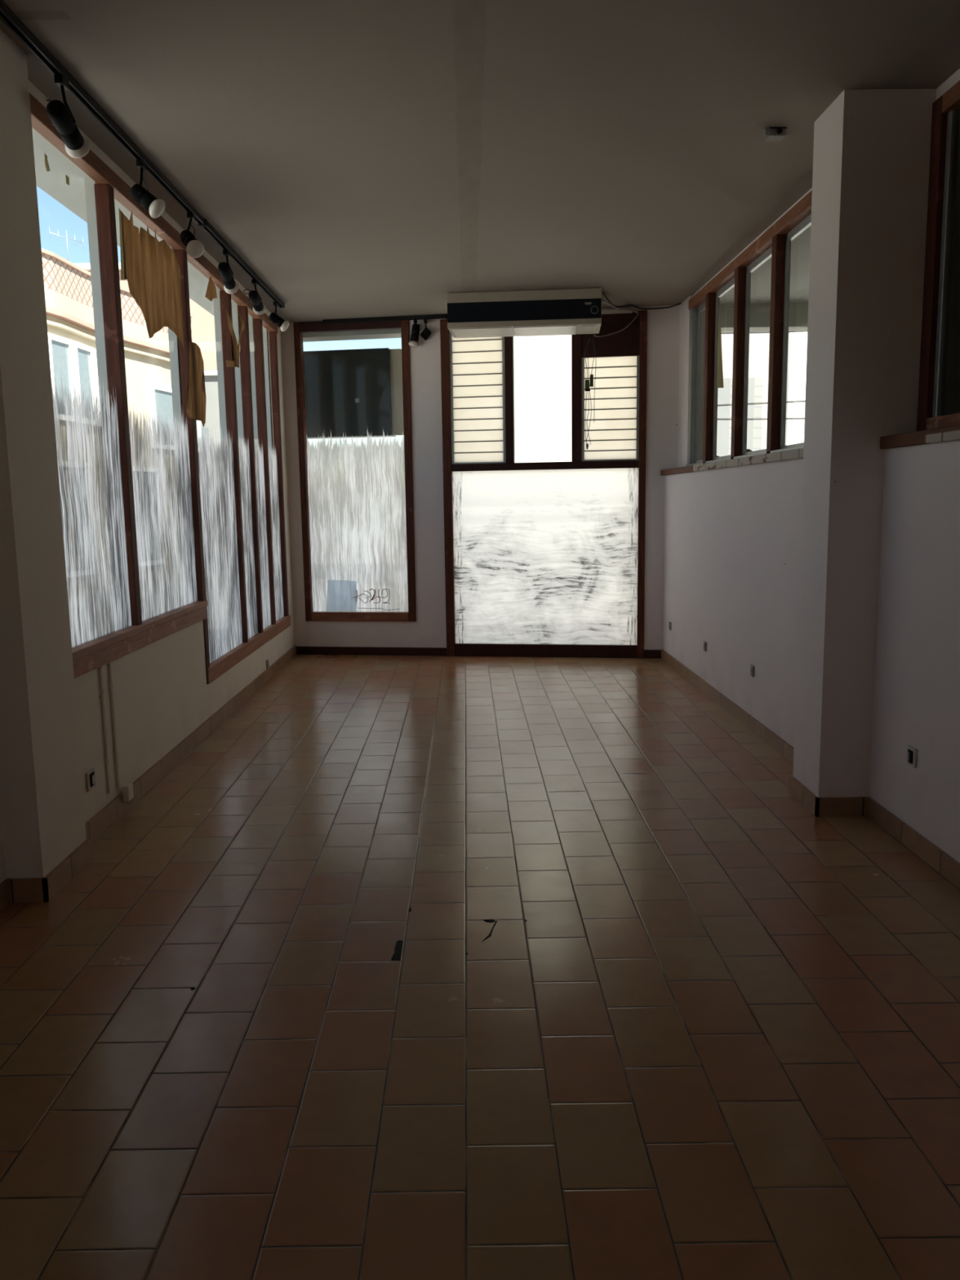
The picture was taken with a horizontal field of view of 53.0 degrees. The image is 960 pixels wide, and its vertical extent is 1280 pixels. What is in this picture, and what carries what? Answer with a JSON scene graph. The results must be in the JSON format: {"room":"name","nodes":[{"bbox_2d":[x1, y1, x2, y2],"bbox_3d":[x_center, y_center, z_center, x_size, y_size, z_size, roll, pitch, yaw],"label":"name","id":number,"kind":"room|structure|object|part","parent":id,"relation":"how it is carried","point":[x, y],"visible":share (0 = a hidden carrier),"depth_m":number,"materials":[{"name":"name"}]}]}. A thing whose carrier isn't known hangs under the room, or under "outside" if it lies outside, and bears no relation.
{"room":"empty shop","nodes":[
{"label":"empty shop","id":0,"kind":"room"},
{"bbox_2d":[0,28,294,883],"bbox_3d":[-1.780,-0.508,3.006,0.335,3.055,12.550,-1,8,-1],"label":"wall","id":1,"kind":"structure","parent":0,"point":[51,728],"depth_m":3.54,"materials":[{"name":"beige paint"}]},
{"bbox_2d":[85,767,95,791],"bbox_3d":[-1.684,0.605,4.181,0.019,0.085,0.080,-1,8,-1],"label":"wall socket","id":2,"kind":"object","parent":1,"relation":"attached to","point":[90,775],"visible":1,"depth_m":4.16,"materials":[{"name":"white plastic"}]},
{"bbox_2d":[98,666,111,793],"bbox_3d":[-1.691,0.410,4.355,0.018,0.584,0.034,-1,8,-1],"label":"conduit","id":3,"kind":"object","parent":1,"relation":"attached to","point":[103,690],"visible":1,"depth_m":4.35,"materials":[{"name":"beige paint"}]},
{"bbox_2d":[108,662,120,788],"bbox_3d":[-1.692,0.400,4.467,0.018,0.594,0.034,-1,8,-1],"label":"conduit","id":4,"kind":"object","parent":1,"relation":"attached to","point":[117,754],"visible":1,"depth_m":4.46,"materials":[{"name":"beige paint"}]},
{"bbox_2d":[29,93,208,678],"bbox_3d":[-1.748,-1.089,4.694,0.093,2.280,2.455,-1,8,-1],"label":"window","id":5,"kind":"structure","parent":1,"relation":"in","point":[126,508],"depth_m":4.62,"materials":[{"name":"brown wood"}]},
{"bbox_2d":[44,152,49,171],"bbox_3d":[-1.751,-1.927,3.897,0.002,0.067,0.047,-1,8,-1],"label":"scrap","id":6,"kind":"object","parent":5,"relation":"attached to","point":[46,165],"visible":1,"depth_m":3.89,"materials":[{"name":"beige paper"}]},
{"bbox_2d":[65,174,69,185],"bbox_3d":[-1.753,-1.953,4.094,0.002,0.036,0.034,-1,8,-1],"label":"scrap","id":7,"kind":"object","parent":5,"relation":"attached to","point":[66,176],"visible":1,"depth_m":4.09,"materials":[{"name":"beige paper"}]},
{"bbox_3d":[-1.750,-1.019,4.070,0.006,2.090,1.200,-1,8,-1],"label":"glass pane","id":8,"kind":"part","parent":5,"relation":"part of","materials":[{"name":"glass"}]},
{"bbox_3d":[-1.767,-2.193,4.630,0.062,0.075,2.265,-1,8,-1],"label":"rail","id":9,"kind":"part","parent":5,"relation":"part of","materials":[{"name":"brown wood"}]},
{"bbox_2d":[119,208,124,279],"bbox_3d":[-1.760,-1.938,4.727,0.004,0.346,0.095,-2,8,-7],"label":"paper","id":10,"kind":"object","parent":5,"relation":"attached to","point":[122,273],"visible":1,"depth_m":4.73,"materials":[{"name":"paper"}]},
{"bbox_3d":[-1.734,-0.031,4.943,0.062,0.115,2.265,-1,8,-1],"label":"rail","id":11,"kind":"part","parent":5,"relation":"part of","materials":[{"name":"wood"}]},
{"bbox_2d":[121,211,184,348],"bbox_3d":[-1.762,-1.928,5.236,0.011,0.612,0.992,-1,8,-1],"label":"paper","id":12,"kind":"object","parent":5,"relation":"attached to","point":[152,271],"visible":1,"depth_m":5.19,"materials":[{"name":"paper"}]},
{"bbox_3d":[-1.769,-1.196,5.297,0.006,2.090,1.140,-1,8,-1],"label":"glass pane","id":13,"kind":"part","parent":5,"relation":"part of","materials":[{"name":"glass"}]},
{"bbox_2d":[122,782,133,801],"bbox_3d":[-1.667,0.720,4.562,0.030,0.075,0.065,-1,8,-1],"label":"block","id":14,"kind":"object","parent":1,"relation":"attached to","point":[127,788],"visible":1,"depth_m":4.54,"materials":[{"name":"plastic"}]},
{"bbox_2d":[0,644,296,911],"bbox_3d":[-1.650,0.973,3.122,0.149,0.088,12.350,-1,8,-1],"label":"baseboard","id":15,"kind":"structure","parent":1,"relation":"attached to","point":[37,889],"depth_m":4.37,"materials":[{"name":"tile"}]},
{"bbox_2d":[84,177,273,462],"bbox_3d":[-1.868,-0.846,6.215,0.114,3.105,6.000,-1,8,-1],"label":"trim","id":16,"kind":"structure","parent":1,"relation":"attached to","point":[174,344],"depth_m":5.85,"materials":[{"name":"paint"}]},
{"bbox_2d":[173,249,290,684],"bbox_3d":[-1.793,-1.259,7.319,0.077,2.695,2.900,-1,8,-1],"label":"window","id":17,"kind":"structure","parent":1,"relation":"in","point":[237,499],"depth_m":7.04,"materials":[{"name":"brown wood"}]},
{"bbox_2d":[186,341,206,426],"bbox_3d":[-1.735,-1.560,5.873,0.008,0.500,0.462,-1,8,-1],"label":"paper","id":18,"kind":"object","parent":17,"relation":"attached to","point":[196,392],"visible":1,"depth_m":5.88,"materials":[{"name":"paper"}]},
{"bbox_2d":[204,276,217,301],"bbox_3d":[-1.787,-2.330,6.403,0.005,0.159,0.322,-1,8,-1],"label":"paper","id":19,"kind":"object","parent":17,"relation":"attached to","point":[211,293],"visible":1,"depth_m":6.39,"materials":[{"name":"paper"}]},
{"bbox_3d":[-1.784,-1.150,6.478,0.006,2.520,1.055,-1,8,-1],"label":"glass pane","id":20,"kind":"part","parent":17,"relation":"part of","materials":[{"name":"glass"}]},
{"bbox_2d":[222,297,224,309],"bbox_3d":[-1.793,-2.350,6.731,0.003,0.086,0.074,-1,8,-2],"label":"paper","id":21,"kind":"object","parent":17,"relation":"attached to","point":[223,299],"visible":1,"depth_m":6.72,"materials":[{"name":"paper"}]},
{"bbox_3d":[-1.806,-2.560,7.158,0.062,0.075,2.845,-1,8,-1],"label":"rail","id":22,"kind":"part","parent":17,"relation":"part of","materials":[{"name":"brown wood"}]},
{"bbox_2d":[226,308,244,368],"bbox_3d":[-1.762,-2.175,6.965,0.007,0.404,0.557,-1,8,-1],"label":"paper","id":23,"kind":"object","parent":17,"relation":"attached to","point":[236,347],"visible":1,"depth_m":6.95,"materials":[{"name":"paper"}]},
{"bbox_2d":[226,360,235,367],"bbox_3d":[-1.757,-1.950,6.792,0.005,0.077,0.259,-1,8,-1],"label":"tab","id":24,"kind":"object","parent":23,"relation":"attached to","point":[231,363],"visible":1,"depth_m":6.78,"materials":[{"name":"paper"}]},
{"bbox_3d":[-1.796,-1.269,7.297,0.006,2.520,0.480,-1,8,-1],"label":"glass pane","id":25,"kind":"part","parent":17,"relation":"part of","materials":[{"name":"glass"}]},
{"bbox_3d":[-1.766,0.023,7.512,0.062,0.100,2.885,-1,8,-1],"label":"rail","id":26,"kind":"part","parent":17,"relation":"part of","materials":[{"name":"wood"}]},
{"bbox_3d":[-1.805,-1.345,7.826,0.006,2.520,0.470,-1,8,-1],"label":"glass pane","id":27,"kind":"part","parent":17,"relation":"part of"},
{"bbox_3d":[-1.813,-1.425,8.376,0.006,2.520,0.520,-1,8,-1],"label":"glass pane","id":28,"kind":"part","parent":17,"relation":"part of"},
{"bbox_2d":[266,658,269,669],"bbox_3d":[-1.741,0.200,7.907,0.014,0.075,0.070,-1,8,-1],"label":"wall socket","id":29,"kind":"object","parent":1,"relation":"attached to","point":[267,660],"visible":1,"depth_m":7.88,"materials":[{"name":"grey plastic"}]},
{"bbox_2d":[31,127,401,342],"bbox_3d":[-0.217,-2.495,6.182,3.982,0.120,6.357,-1,8,-1],"label":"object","id":30,"kind":"structure","parent":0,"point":[53,182],"depth_m":4.87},
{"bbox_2d":[303,347,404,439],"bbox_3d":[-1.284,-2.371,9.303,1.351,0.810,0.430,-1,8,-1],"label":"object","id":31,"kind":"object","parent":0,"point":[349,393],"visible":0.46,"depth_m":9.20,"materials":[{"name":"black metal"}]},
{"bbox_3d":[-0.727,-2.363,9.193,0.233,0.800,0.060,0,8,9],"label":"panel","id":32,"kind":"part","parent":31,"relation":"part of","materials":[{"name":"grey metal"}]},
{"bbox_2d":[408,319,422,346],"bbox_3d":[-0.584,-2.718,8.542,0.101,0.236,0.108,-8,11,-40],"label":"track spotlight","id":33,"kind":"object","parent":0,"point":[415,329],"visible":1,"depth_m":8.52,"materials":[{"name":"black metal"}]},
{"bbox_3d":[-0.589,-2.634,8.557,0.094,0.065,0.096,-1,8,-1],"label":"bulb","id":34,"kind":"part","parent":33,"relation":"part of","materials":[{"name":"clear glass"}]},
{"bbox_2d":[419,318,431,340],"bbox_3d":[-0.483,-2.744,8.523,0.107,0.182,0.090,-1,8,-1],"label":"track spotlight","id":35,"kind":"object","parent":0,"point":[426,332],"visible":1,"depth_m":8.50,"materials":[{"name":"black metal"}]},
{"bbox_2d":[0,653,959,1279],"bbox_3d":[1.573,0.988,3.401,7.200,0.121,12.800,-1,8,-1],"label":"floor","id":36,"kind":"structure","parent":0,"point":[409,967],"depth_m":2.74,"materials":[{"name":"tile"}]},
{"bbox_2d":[0,0,959,322],"bbox_3d":[-0.097,-2.158,2.692,4.050,0.250,12.350,-1,8,-1],"label":"ceiling","id":37,"kind":"structure","parent":0,"point":[363,158],"depth_m":4.16,"materials":[{"name":"paint"}]},
{"bbox_2d":[0,0,205,225],"bbox_3d":[-1.579,-2.210,4.214,0.042,0.036,2.678,-1,8,-1],"label":"track rail","id":38,"kind":"object","parent":37,"relation":"attached to","point":[7,16],"visible":1,"depth_m":3.85,"materials":[{"name":"black metal"}]},
{"bbox_2d":[46,74,89,158],"bbox_3d":[-1.568,-1.988,3.654,0.096,0.249,0.234,-1,8,-1],"label":"track spotlight","id":39,"kind":"object","parent":38,"relation":"hanging from","point":[77,146],"visible":1,"depth_m":3.62,"materials":[{"name":"black metal"}]},
{"bbox_3d":[-1.549,-2.014,3.621,0.053,0.138,0.015,0,8,9],"label":"stem","id":40,"kind":"part","parent":39,"relation":"part of","materials":[{"name":"black metal"}]},
{"bbox_3d":[-1.569,-1.921,3.746,0.096,0.091,0.070,-1,8,-1],"label":"bulb","id":41,"kind":"part","parent":39,"relation":"part of","materials":[{"name":"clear glass"}]},
{"bbox_2d":[128,160,165,218],"bbox_3d":[-1.548,-2.112,4.564,0.159,0.266,0.285,-1,8,-1],"label":"track spotlight","id":42,"kind":"object","parent":38,"relation":"hanging from","point":[156,207],"visible":1,"depth_m":4.45,"materials":[{"name":"black metal"}]},
{"bbox_3d":[-1.575,-2.133,4.473,0.014,0.152,0.109,-2,8,-7],"label":"stem","id":43,"kind":"part","parent":42,"relation":"part of","materials":[{"name":"black metal"}]},
{"bbox_3d":[-1.506,-2.009,4.483,0.080,0.084,0.095,-1,8,-1],"label":"bulb","id":44,"kind":"part","parent":42,"relation":"part of","materials":[{"name":"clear glass"}]},
{"bbox_2d":[179,212,204,257],"bbox_3d":[-1.601,-2.215,5.308,0.111,0.274,0.401,-4,9,-22],"label":"track spotlight","id":45,"kind":"object","parent":38,"relation":"hanging from","point":[194,247],"visible":1,"depth_m":5.18,"materials":[{"name":"black metal"}]},
{"bbox_3d":[-1.601,-2.248,5.269,0.020,0.153,0.141,0,8,9],"label":"stem","id":46,"kind":"part","parent":45,"relation":"part of","materials":[{"name":"black metal"}]},
{"bbox_3d":[-1.529,-2.101,5.175,0.088,0.086,0.083,-1,8,-1],"label":"bulb","id":47,"kind":"part","parent":45,"relation":"part of","materials":[{"name":"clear glass"}]},
{"bbox_2d":[199,218,284,307],"bbox_3d":[-1.610,-2.574,6.724,0.042,0.036,2.386,-1,8,-1],"label":"track rail","id":48,"kind":"object","parent":37,"relation":"attached to","point":[207,228],"visible":0.92,"depth_m":6.43,"materials":[{"name":"black metal"}]},
{"bbox_2d":[217,249,238,293],"bbox_3d":[-1.606,-2.345,6.122,0.096,0.250,0.234,-1,8,-1],"label":"track spotlight","id":49,"kind":"object","parent":48,"relation":"hanging from","point":[230,286],"visible":1,"depth_m":6.10,"materials":[{"name":"black metal"}]},
{"bbox_3d":[-1.589,-2.378,6.102,0.066,0.132,0.020,6,11,40],"label":"stem","id":50,"kind":"part","parent":49,"relation":"part of","materials":[{"name":"black metal"}]},
{"bbox_3d":[-1.607,-2.277,6.213,0.096,0.090,0.073,-1,8,-1],"label":"bulb","id":51,"kind":"part","parent":49,"relation":"part of","materials":[{"name":"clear glass"}]},
{"bbox_2d":[243,279,266,315],"bbox_3d":[-1.619,-2.472,6.899,0.096,0.220,0.387,-1,8,-1],"label":"track spotlight","id":52,"kind":"object","parent":48,"relation":"hanging from","point":[259,308],"visible":1,"depth_m":6.93,"materials":[{"name":"black metal"}]},
{"bbox_3d":[-1.600,-2.506,6.937,0.052,0.116,0.014,-1,8,-1],"label":"stem","id":53,"kind":"part","parent":52,"relation":"part of","materials":[{"name":"black metal"}]},
{"bbox_3d":[-1.620,-2.432,7.066,0.096,0.092,0.068,-1,8,-1],"label":"bulb","id":54,"kind":"part","parent":52,"relation":"part of","materials":[{"name":"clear glass"}]},
{"bbox_2d":[268,301,288,331],"bbox_3d":[-1.597,-2.582,7.725,0.160,0.240,0.292,-1,8,-1],"label":"track spotlight","id":55,"kind":"object","parent":48,"relation":"hanging from","point":[273,317],"visible":1,"depth_m":7.61,"materials":[{"name":"black metal"}]},
{"bbox_3d":[-1.554,-2.494,7.652,0.079,0.085,0.094,-1,8,-1],"label":"bulb","id":56,"kind":"part","parent":55,"relation":"part of","materials":[{"name":"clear glass"}]},
{"bbox_2d":[446,288,601,337],"bbox_3d":[0.362,-2.634,7.787,1.212,0.279,0.466,0,8,5],"label":"air conditioner","id":57,"kind":"object","parent":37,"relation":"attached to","point":[559,312],"visible":1,"depth_m":7.57,"materials":[{"name":"white plastic"}]},
{"bbox_3d":[0.363,-2.639,7.796,1.212,0.271,0.448,0,8,5],"label":"casing","id":58,"kind":"part","parent":57,"relation":"part of","materials":[{"name":"white plastic"}]},
{"bbox_2d":[580,324,595,331],"bbox_3d":[0.865,-2.492,7.697,0.118,0.008,0.236,0,8,5],"label":"grille","id":59,"kind":"object","parent":57,"relation":"attached to","point":[583,327],"depth_m":7.69,"materials":[{"name":"white plastic"}]},
{"bbox_2d":[601,298,638,313],"bbox_3d":[1.138,-2.757,7.953,0.072,0.040,0.681,4,10,33],"label":"cable","id":60,"kind":"object","parent":57,"relation":"attached to","point":[602,300],"visible":1,"depth_m":8.02,"materials":[{"name":"plastic"}]},
{"bbox_2d":[602,292,680,309],"bbox_3d":[1.243,-2.787,7.968,0.880,0.055,0.333,-6,10,-33],"label":"power cable","id":61,"kind":"object","parent":37,"relation":"attached to","point":[603,293],"visible":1,"depth_m":8.16,"materials":[{"name":"plastic"}]},
{"bbox_2d":[763,127,786,141],"bbox_3d":[1.319,-2.271,4.327,0.090,0.034,0.076,-1,8,-1],"label":"junction box","id":62,"kind":"object","parent":37,"relation":"attached to","point":[772,134],"visible":1,"depth_m":4.30,"materials":[{"name":"grey plastic"}]},
{"bbox_3d":[1.335,-2.269,4.293,0.024,0.024,0.007,-1,8,-1],"label":"knob","id":63,"kind":"part","parent":62,"relation":"part of","materials":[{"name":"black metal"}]},
{"bbox_2d":[281,304,679,649],"bbox_3d":[0.064,-1.376,8.800,3.880,3.055,0.200,0,8,9],"label":"wall","id":64,"kind":"structure","parent":0,"point":[429,628],"depth_m":8.74,"materials":[{"name":"paint"}]},
{"bbox_2d":[293,313,447,622],"bbox_3d":[-0.968,-1.527,8.833,1.430,2.733,0.141,0,8,9],"label":"window","id":65,"kind":"structure","parent":64,"relation":"in","point":[357,505],"depth_m":8.95,"materials":[{"name":"brown wood"}]},
{"bbox_2d":[326,579,356,611],"bbox_3d":[-1.308,-0.419,9.085,0.306,0.298,0.004,0,8,9],"label":"paper sheet","id":66,"kind":"object","parent":65,"relation":"attached to","point":[341,594],"visible":1,"depth_m":9.08,"materials":[{"name":"paper"}]},
{"bbox_3d":[-1.164,-2.840,8.703,0.942,0.087,0.080,0,8,9],"label":"rail","id":67,"kind":"part","parent":65,"relation":"part of","materials":[{"name":"brown wood"}]},
{"bbox_3d":[-1.143,-1.532,8.905,0.942,2.560,0.006,0,8,9],"label":"glass pane","id":68,"kind":"part","parent":65,"relation":"part of","materials":[{"name":"glass"}]},
{"bbox_3d":[-1.125,-0.222,9.082,0.942,0.084,0.080,0,8,9],"label":"rail","id":69,"kind":"part","parent":65,"relation":"part of","materials":[{"name":"brown wood"}]},
{"bbox_3d":[-0.848,-2.865,8.565,1.113,0.011,0.036,0,8,9],"label":"rail","id":70,"kind":"part","parent":65,"relation":"part of","materials":[{"name":"black metal"}]},
{"bbox_3d":[-0.848,-2.853,8.567,1.129,0.036,0.042,0,8,9],"label":"track rail","id":71,"kind":"part","parent":65,"relation":"part of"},
{"bbox_2d":[296,646,661,657],"bbox_3d":[-0.039,0.113,8.928,3.500,0.075,0.012,0,8,9],"label":"baseboard","id":72,"kind":"structure","parent":64,"relation":"attached to","point":[300,650],"depth_m":9.07,"materials":[{"name":"brown wood"}]},
{"bbox_2d":[440,310,647,657],"bbox_3d":[0.568,-1.344,8.651,1.810,3.020,0.100,0,8,9],"label":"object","id":73,"kind":"structure","parent":64,"relation":"in","point":[543,559],"depth_m":8.66,"materials":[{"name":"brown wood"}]},
{"bbox_3d":[-0.017,-2.173,8.619,0.495,1.173,0.050,0,8,9],"label":"louver frame","id":74,"kind":"part","parent":73,"relation":"part of","materials":[{"name":"metal"}]},
{"bbox_3d":[0.584,-0.743,8.730,1.670,1.577,0.006,0,8,9],"label":"glass pane","id":75,"kind":"part","parent":73,"relation":"part of","materials":[{"name":"glass"}]},
{"bbox_3d":[0.597,0.094,8.855,1.670,0.115,0.085,0,8,9],"label":"rail","id":76,"kind":"part","parent":73,"relation":"part of","materials":[{"name":"brown wood"}]},
{"bbox_3d":[1.143,-2.024,8.451,0.500,0.891,0.050,0,8,9],"label":"louver frame","id":77,"kind":"part","parent":73,"relation":"part of","materials":[{"name":"metal"}]},
{"bbox_3d":[1.133,-2.603,8.362,0.499,0.282,0.040,0,8,9],"label":"panel","id":78,"kind":"part","parent":73,"relation":"part of","materials":[{"name":"brown wood"}]},
{"bbox_2d":[593,312,639,337],"bbox_3d":[1.124,-2.684,8.222,0.460,0.218,0.155,-5,9,-26],"label":"loose wire","id":79,"kind":"object","parent":73,"relation":"hanging from","point":[638,313],"visible":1,"depth_m":8.27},
{"bbox_2d":[584,337,595,448],"bbox_3d":[0.939,-2.099,8.201,0.096,0.932,0.030,2,9,17],"label":"cable","id":80,"kind":"object","parent":79,"relation":"hanging from","point":[588,384],"visible":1,"depth_m":8.19,"materials":[{"name":"plastic"}]},
{"bbox_2d":[601,309,631,314],"bbox_3d":[1.136,-2.820,8.279,0.340,0.030,0.020,0,8,9],"label":"duct","id":81,"kind":"object","parent":73,"relation":"attached to","point":[615,311],"visible":0.57,"depth_m":8.27,"materials":[{"name":"white plastic"}]},
{"bbox_3d":[0.554,-2.793,8.437,1.670,0.090,0.085,0,8,9],"label":"rail","id":82,"kind":"part","parent":73,"relation":"part of","materials":[{"name":"brown wood"}]},
{"bbox_2d":[720,226,810,303],"bbox_3d":[3.531,-2.183,2.492,3.200,0.250,11.850,-1,8,-1],"label":"ceiling","id":83,"kind":"structure","parent":0,"point":[761,277],"depth_m":7.28,"materials":[{"name":"paint"}]},
{"bbox_2d":[662,68,959,862],"bbox_3d":[1.749,-0.515,2.691,0.455,3.055,11.820,-1,8,-1],"label":"wall","id":84,"kind":"structure","parent":0,"point":[833,572],"depth_m":4.14,"materials":[{"name":"paint"}]},
{"bbox_2d":[668,621,671,630],"bbox_3d":[1.633,-0.121,8.287,0.014,0.070,0.060,-1,8,-1],"label":"wall socket","id":85,"kind":"object","parent":84,"relation":"attached to","point":[669,622],"visible":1,"depth_m":8.27,"materials":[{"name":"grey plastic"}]},
{"bbox_2d":[703,640,706,651],"bbox_3d":[1.651,0.047,7.075,0.014,0.070,0.060,-1,8,-1],"label":"wall socket","id":86,"kind":"object","parent":84,"relation":"attached to","point":[704,642],"visible":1,"depth_m":7.06,"materials":[{"name":"grey plastic"}]},
{"bbox_2d":[660,190,812,475],"bbox_3d":[1.744,-1.852,6.388,0.285,1.400,4.120,-1,8,-1],"label":"window","id":87,"kind":"structure","parent":84,"relation":"in","point":[775,242],"depth_m":6.48,"materials":[{"name":"brown wood"}]},
{"bbox_3d":[1.784,-2.036,7.635,0.025,1.245,0.480,-1,8,-1],"label":"sash frame","id":88,"kind":"part","parent":87,"relation":"part of","materials":[{"name":"wood"}]},
{"bbox_2d":[716,305,723,387],"bbox_3d":[1.767,-2.167,7.062,0.003,0.638,0.169,-1,8,-2],"label":"strip","id":89,"kind":"object","parent":87,"relation":"attached to","point":[720,373],"visible":1,"depth_m":7.09,"materials":[{"name":"paper"}]},
{"bbox_3d":[1.795,-1.939,6.961,0.025,1.245,0.712,-1,8,-1],"label":"sash frame","id":90,"kind":"part","parent":87,"relation":"part of","materials":[{"name":"wood"}]},
{"bbox_3d":[1.754,-1.183,6.485,0.285,0.048,4.120,-1,8,-1],"label":"sill","id":91,"kind":"part","parent":87,"relation":"part of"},
{"bbox_3d":[1.799,-1.190,6.247,0.100,0.032,3.650,-1,8,-1],"label":"rail","id":92,"kind":"part","parent":87,"relation":"part of","materials":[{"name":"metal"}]},
{"bbox_3d":[1.780,-2.475,6.061,0.100,0.075,3.650,-1,8,-1],"label":"rail","id":93,"kind":"part","parent":87,"relation":"part of","materials":[{"name":"brown wood"}]},
{"bbox_3d":[1.807,-1.824,6.171,0.025,1.245,0.716,-1,8,-1],"label":"sash frame","id":94,"kind":"part","parent":87,"relation":"part of","materials":[{"name":"wood"}]},
{"bbox_3d":[1.824,-1.662,5.051,0.025,1.245,1.377,-1,8,-1],"label":"sash frame","id":95,"kind":"part","parent":87,"relation":"part of","materials":[{"name":"metal"}]},
{"bbox_2d":[750,664,754,677],"bbox_3d":[1.669,0.189,5.911,0.014,0.070,0.060,-1,8,-1],"label":"wall socket","id":96,"kind":"object","parent":84,"relation":"attached to","point":[752,667],"visible":1,"depth_m":5.89,"materials":[{"name":"grey plastic"}]},
{"bbox_2d":[661,648,959,888],"bbox_3d":[1.660,0.958,2.893,0.259,0.085,11.800,-1,8,-1],"label":"baseboard","id":97,"kind":"structure","parent":84,"relation":"attached to","point":[943,863],"depth_m":4.33,"materials":[{"name":"tile"}]},
{"bbox_2d":[906,745,916,768],"bbox_3d":[1.742,0.471,3.897,0.019,0.080,0.065,-1,8,-1],"label":"wall socket","id":98,"kind":"object","parent":84,"relation":"attached to","point":[912,751],"visible":1,"depth_m":3.88,"materials":[{"name":"white plastic"}]},
{"bbox_2d":[880,80,959,448],"bbox_3d":[1.834,-1.258,2.351,0.230,1.380,3.358,-1,8,-1],"label":"window","id":99,"kind":"structure","parent":84,"relation":"in","point":[933,426],"depth_m":3.91,"materials":[{"name":"brown wood"}]},
{"bbox_3d":[1.844,-0.601,2.445,0.230,0.052,3.355,-1,8,-1],"label":"sill","id":100,"kind":"part","parent":99,"relation":"part of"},
{"bbox_3d":[1.921,-0.656,2.398,0.075,0.068,3.275,-1,8,-1],"label":"rail","id":101,"kind":"part","parent":99,"relation":"part of","materials":[{"name":"brown wood"}]},
{"bbox_3d":[1.903,-1.400,3.149,0.035,1.190,1.575,-1,8,-1],"label":"sash frame","id":102,"kind":"part","parent":99,"relation":"part of","materials":[{"name":"wood"}]},
{"bbox_3d":[1.902,-1.901,2.217,0.075,0.070,3.275,-1,8,-1],"label":"rail","id":103,"kind":"part","parent":99,"relation":"part of","materials":[{"name":"brown wood"}]},
{"bbox_2d":[719,124,959,415],"bbox_3d":[3.509,-1.087,6.450,3.180,3.055,4.470,-1,8,-1],"label":"wall","id":104,"kind":"structure","parent":0,"point":[759,321],"depth_m":4.16,"materials":[{"name":"paint"}]},
{"label":"outside","id":105,"kind":"structure","parent":0,"visible":0},
{"bbox_3d":[-0.280,-1.204,20.032,80.000,0.200,80.000,-1,8,-1],"label":"ground","id":106,"kind":"structure","parent":105,"visible":0},
{"bbox_2d":[41,248,201,442],"bbox_3d":[-7.589,-3.621,16.523,1.090,5.810,11.505,1,8,14],"label":"curved building","id":107,"kind":"structure","parent":106,"relation":"on","point":[68,290],"depth_m":17.57,"materials":[{"name":"white paint"}]},
{"bbox_3d":[-7.197,-4.480,16.518,0.040,1.220,0.597,0,8,7],"label":"pane","id":108,"kind":"part","parent":107,"relation":"part of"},
{"bbox_2d":[48,226,84,260],"bbox_3d":[-7.290,-6.932,17.023,0.016,0.590,0.769,3,9,23],"label":"roof antenna","id":109,"kind":"object","parent":107,"relation":"on","point":[49,226],"visible":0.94,"depth_m":17.01,"materials":[{"name":"metal"}]},
{"bbox_3d":[-7.138,-4.603,17.357,0.040,1.220,0.600,-1,8,2],"label":"pane","id":110,"kind":"part","parent":107,"relation":"part of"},
{"bbox_3d":[-7.617,-5.506,16.250,1.090,0.080,11.505,1,8,14],"label":"cornice","id":111,"kind":"part","parent":107,"relation":"part of","materials":[{"name":"paint"}]},
{"bbox_3d":[-7.634,-5.324,16.282,1.050,0.050,11.496,1,8,14],"label":"cornice","id":112,"kind":"part","parent":107,"relation":"part of","materials":[{"name":"paint"}]},
{"bbox_3d":[-6.690,-4.703,20.440,0.040,1.120,0.919,1,8,11],"label":"pane","id":113,"kind":"part","parent":107,"relation":"part of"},
{"bbox_3d":[-6.480,-4.895,21.742,0.040,1.120,0.386,0,8,8],"label":"pane","id":114,"kind":"part","parent":107,"relation":"part of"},
{"bbox_2d":[73,262,217,370],"bbox_3d":[-11.061,-6.828,30.319,7.300,8.300,5.700,-1,8,-1],"label":"building","id":115,"kind":"structure","parent":106,"relation":"on","point":[203,335],"depth_m":27.40,"materials":[{"name":"white paint"}]},
{"bbox_2d":[200,370,221,453],"bbox_3d":[-6.843,-4.225,24.648,2.100,4.650,4.000,-1,8,-1],"label":"building","id":116,"kind":"structure","parent":106,"relation":"on","point":[212,412],"depth_m":22.56,"materials":[{"name":"white paint"}]},
{"bbox_2d":[513,332,807,462],"bbox_3d":[6.231,-5.425,17.627,14.900,8.650,1.750,-1,8,-1],"label":"sky","id":117,"kind":"structure","parent":106,"relation":"on","point":[542,363],"depth_m":17.05,"materials":[{"name":"white paint"}]},
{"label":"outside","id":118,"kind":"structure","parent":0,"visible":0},
{"bbox_2d":[720,330,807,333],"bbox_3d":[4.894,-4.081,12.621,4.750,0.095,0.023,-1,8,-1],"label":"overhead cable","id":119,"kind":"object","parent":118,"point":[750,332],"visible":0.12,"depth_m":12.60,"materials":[{"name":"metal"}]},
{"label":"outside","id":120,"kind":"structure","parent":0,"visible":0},
{"bbox_2d":[717,400,804,406],"bbox_3d":[4.904,-3.235,12.946,4.751,0.183,0.023,-1,8,-1],"label":"overhead cable","id":121,"kind":"object","parent":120,"point":[802,401],"visible":0.18,"depth_m":12.93,"materials":[{"name":"metal"}]},
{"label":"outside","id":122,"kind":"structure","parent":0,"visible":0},
{"bbox_2d":[717,417,804,420],"bbox_3d":[4.904,-3.051,13.175,4.750,0.053,0.023,-1,8,-1],"label":"overhead cable","id":123,"kind":"object","parent":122,"point":[803,418],"visible":0.12,"depth_m":13.16,"materials":[{"name":"metal"}]}
]}

